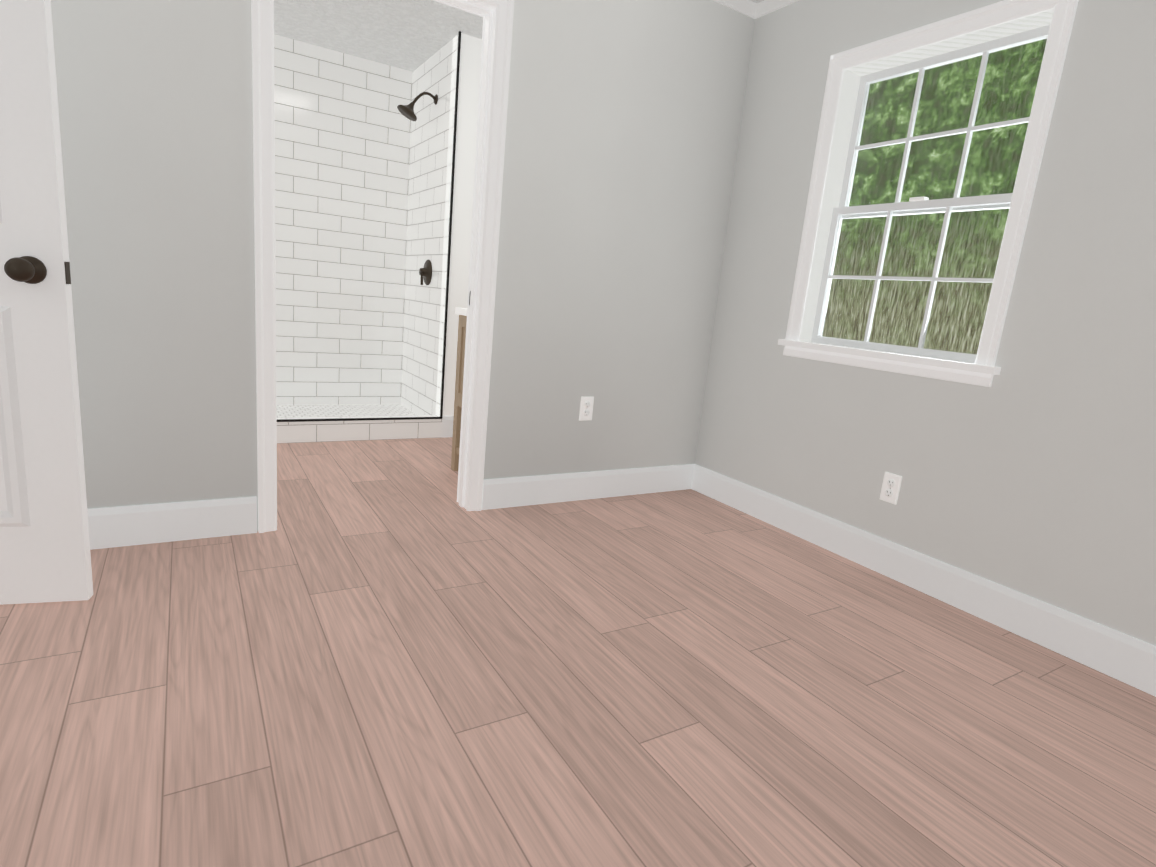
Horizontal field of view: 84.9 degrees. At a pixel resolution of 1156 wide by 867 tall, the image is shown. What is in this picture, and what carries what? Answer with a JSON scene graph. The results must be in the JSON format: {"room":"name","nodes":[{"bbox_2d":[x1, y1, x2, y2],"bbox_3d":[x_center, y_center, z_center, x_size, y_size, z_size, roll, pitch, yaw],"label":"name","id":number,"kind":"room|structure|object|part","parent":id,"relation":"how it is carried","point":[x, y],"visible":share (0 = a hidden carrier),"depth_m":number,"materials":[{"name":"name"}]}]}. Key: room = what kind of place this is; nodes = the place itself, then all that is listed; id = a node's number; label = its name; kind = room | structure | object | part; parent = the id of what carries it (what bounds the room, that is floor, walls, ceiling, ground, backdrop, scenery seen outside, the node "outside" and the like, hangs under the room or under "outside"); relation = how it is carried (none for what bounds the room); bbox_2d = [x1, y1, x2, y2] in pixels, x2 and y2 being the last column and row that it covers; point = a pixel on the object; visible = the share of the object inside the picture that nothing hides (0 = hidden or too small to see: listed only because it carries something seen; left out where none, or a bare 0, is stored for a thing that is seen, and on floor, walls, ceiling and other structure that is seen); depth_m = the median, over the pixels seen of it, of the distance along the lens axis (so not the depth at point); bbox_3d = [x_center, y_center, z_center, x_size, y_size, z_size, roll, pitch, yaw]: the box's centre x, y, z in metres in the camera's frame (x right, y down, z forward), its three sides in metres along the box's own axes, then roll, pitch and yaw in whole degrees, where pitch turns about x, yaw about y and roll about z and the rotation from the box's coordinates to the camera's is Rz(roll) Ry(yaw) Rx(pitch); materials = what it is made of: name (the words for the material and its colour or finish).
{"room":"empty bedroom","nodes":[
{"label":"empty bedroom","id":0,"kind":"room"},
{"bbox_2d":[274,34,412,404],"bbox_3d":[-1.879,-1.347,4.353,1.615,2.410,0.100,-2,14,-32],"label":"wall tile","id":1,"kind":"structure","parent":0,"point":[342,139],"depth_m":4.41,"materials":[{"name":"white tile"}]},
{"bbox_2d":[276,404,416,417],"bbox_3d":[-1.797,-0.090,4.189,1.483,0.045,0.820,-2,14,-32],"label":"floor","id":2,"kind":"structure","parent":0,"point":[286,411],"depth_m":4.47,"materials":[{"name":"tile"}]},
{"bbox_2d":[51,0,754,530],"bbox_3d":[-0.745,-0.830,2.430,3.426,2.410,0.120,-2,14,-32],"label":"wall","id":3,"kind":"structure","parent":0,"point":[623,130],"depth_m":2.58,"materials":[{"name":"paint"}]},
{"bbox_2d":[87,496,256,549],"bbox_3d":[-1.739,0.324,2.042,1.255,0.140,0.014,-2,14,-32],"label":"baseboard","id":4,"kind":"structure","parent":3,"relation":"attached to","point":[109,527],"depth_m":2.22,"materials":[{"name":"paint"}]},
{"bbox_2d":[251,0,513,532],"bbox_3d":[-0.762,-0.674,2.462,0.899,2.089,0.158,-2,14,-32],"label":"door frame","id":5,"kind":"structure","parent":3,"relation":"attached to","point":[497,15],"depth_m":2.46,"materials":[{"name":"paint"}]},
{"bbox_2d":[579,397,593,419],"bbox_3d":[0.041,-0.120,3.037,0.070,0.115,0.009,-2,14,-32],"label":"electrical outlet","id":6,"kind":"object","parent":3,"relation":"attached to","point":[586,407],"visible":1,"depth_m":3.03,"materials":[{"name":"white plastic"}]},
{"bbox_2d":[481,464,694,509],"bbox_3d":[0.091,0.258,3.167,1.226,0.140,0.014,-2,14,-32],"label":"baseboard","id":7,"kind":"structure","parent":3,"relation":"attached to","point":[497,493],"depth_m":3.12,"materials":[{"name":"paint"}]},
{"bbox_2d":[713,0,756,17],"bbox_3d":[-0.601,-1.962,2.124,3.360,0.052,0.026,-2,14,-32],"label":"crown molding","id":8,"kind":"structure","parent":3,"relation":"attached to","point":[751,9],"depth_m":2.97,"materials":[{"name":"paint"}]},
{"bbox_2d":[436,33,481,415],"bbox_3d":[-0.411,-1.178,4.214,0.969,2.410,0.120,-2,14,-32],"label":"wall","id":9,"kind":"structure","parent":0,"point":[468,103],"depth_m":3.89,"materials":[{"name":"paint"}]},
{"bbox_2d":[276,415,441,442],"bbox_3d":[-1.551,-0.025,3.794,1.483,0.127,0.115,-2,14,-32],"label":"shower curb","id":10,"kind":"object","parent":9,"relation":"attached to","point":[313,431],"depth_m":3.86,"materials":[{"name":"tile"}]},
{"bbox_2d":[277,31,460,421],"bbox_3d":[-1.412,-1.185,3.498,1.481,2.281,0.014,-2,14,-32],"label":"trim","id":11,"kind":"structure","parent":9,"relation":"attached to","point":[448,259],"depth_m":3.85,"materials":[{"name":"black metal"}]},
{"bbox_2d":[401,35,457,416],"bbox_3d":[-0.988,-1.255,4.317,0.100,2.410,0.919,-2,14,-32],"label":"wall tiles","id":12,"kind":"structure","parent":9,"relation":"attached to","point":[429,147],"depth_m":4.18,"materials":[{"name":"white tile"}]},
{"bbox_2d":[397,92,437,120],"bbox_3d":[-1.014,-2.068,3.983,0.244,0.186,0.132,-2,14,-32],"label":"shower head","id":13,"kind":"object","parent":12,"relation":"attached to","point":[406,111],"visible":1,"depth_m":3.96},
{"bbox_2d":[419,260,431,284],"bbox_3d":[-1.042,-1.084,4.243,0.080,0.171,0.193,-2,14,-32],"label":"shower valve","id":14,"kind":"object","parent":12,"relation":"attached to","point":[425,272],"visible":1,"depth_m":4.24,"materials":[{"name":"black metal"}]},
{"bbox_2d":[441,416,453,437],"bbox_3d":[-0.482,-0.058,4.394,0.969,0.140,0.014,-2,14,-32],"label":"baseboard","id":15,"kind":"structure","parent":9,"relation":"attached to","point":[447,421],"depth_m":4.15,"materials":[{"name":"paint"}]},
{"bbox_2d":[274,0,763,71],"bbox_3d":[-0.561,-1.794,0.988,5.164,0.100,7.020,-2,14,-32],"label":"ceiling","id":16,"kind":"structure","parent":0,"point":[411,35],"depth_m":3.69,"materials":[{"name":"white paint"}]},
{"bbox_2d":[0,437,1155,866],"bbox_3d":[-0.503,0.776,1.046,5.164,0.100,5.900,-2,14,-32],"label":"floor","id":17,"kind":"structure","parent":0,"point":[382,653],"depth_m":1.55,"materials":[{"name":"brown wood"}]},
{"bbox_2d":[451,307,466,470],"bbox_3d":[-0.115,-0.227,3.398,0.980,0.950,0.554,-2,14,-32],"label":"bathroom vanity","id":18,"kind":"object","parent":17,"relation":"on","point":[462,312],"visible":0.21,"depth_m":3.32,"materials":[{"name":"brown wood"}]},
{"bbox_2d":[695,0,1155,645],"bbox_3d":[1.288,-0.665,2.559,0.160,2.410,6.840,-2,14,-32],"label":"wall","id":19,"kind":"structure","parent":0,"point":[1031,470],"depth_m":2.18,"materials":[{"name":"paint"}]},
{"bbox_2d":[753,0,798,18],"bbox_3d":[1.932,-1.543,1.283,0.026,0.052,4.220,-2,14,-32],"label":"crown molding","id":20,"kind":"structure","parent":19,"relation":"attached to","point":[765,7],"depth_m":2.95,"materials":[{"name":"paint"}]},
{"bbox_2d":[778,339,1000,386],"bbox_3d":[1.244,-0.300,2.590,0.175,0.071,0.945,-2,14,-32],"label":"window sill","id":21,"kind":"structure","parent":19,"relation":"attached to","point":[965,372],"depth_m":2.46,"materials":[{"name":"paint"}]},
{"bbox_2d":[880,472,901,504],"bbox_3d":[1.245,0.218,2.519,0.009,0.115,0.070,-2,14,-32],"label":"electrical outlet","id":22,"kind":"object","parent":19,"relation":"attached to","point":[890,488],"visible":1,"depth_m":2.51,"materials":[{"name":"white plastic"}]},
{"bbox_2d":[691,464,1155,696],"bbox_3d":[1.723,0.711,1.766,0.014,0.140,4.220,-2,14,-32],"label":"baseboard","id":23,"kind":"structure","parent":19,"relation":"attached to","point":[1119,656],"depth_m":2.29,"materials":[{"name":"paint"}]},
{"bbox_2d":[785,0,1077,365],"bbox_3d":[1.318,-0.917,2.468,0.168,1.195,0.901,-2,14,-32],"label":"window","id":24,"kind":"structure","parent":19,"relation":"in","point":[1057,42],"depth_m":2.42,"materials":[{"name":"paint"}]},
{"bbox_3d":[1.320,-0.625,2.548,0.004,0.532,0.721,-2,14,-32],"label":"glass","id":25,"kind":"part","parent":24,"relation":"part of","materials":[{"name":"clear glass"}]},
{"bbox_3d":[1.354,-0.889,2.498,0.076,1.135,0.781,-2,14,-32],"label":"window sash","id":26,"kind":"part","parent":24,"relation":"part of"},
{"bbox_3d":[1.399,-1.159,2.453,0.030,0.582,0.781,-2,14,-32],"label":"window sash","id":27,"kind":"part","parent":24,"relation":"part of","materials":[{"name":"plastic"}]},
{"bbox_3d":[1.399,-1.159,2.453,0.004,0.522,0.721,-2,14,-32],"label":"window sash glass","id":28,"kind":"part","parent":24,"relation":"part of","materials":[{"name":"glass"}]},
{"bbox_3d":[-1.134,-0.288,-0.291,0.120,2.410,4.460,-2,14,-32],"label":"wall","id":29,"kind":"structure","parent":0,"visible":0},
{"bbox_2d":[0,0,92,604],"bbox_3d":[-1.682,-0.526,1.473,0.807,2.025,0.181,1,13,-18],"label":"door","id":30,"kind":"structure","parent":29,"relation":"in","point":[45,555],"depth_m":1.62,"materials":[{"name":"paint"}]},
{"bbox_3d":[-1.360,-0.413,1.607,0.106,0.068,0.181,1,13,-18],"label":"knob","id":31,"kind":"part","parent":30,"relation":"part of","materials":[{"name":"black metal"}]},
{"label":"outside","id":32,"kind":"structure","parent":0,"visible":0},
{"bbox_2d":[822,39,1046,354],"bbox_3d":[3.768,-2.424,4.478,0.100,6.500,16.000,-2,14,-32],"label":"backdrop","id":33,"kind":"structure","parent":32,"point":[947,158],"depth_m":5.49,"materials":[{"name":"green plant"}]}
]}

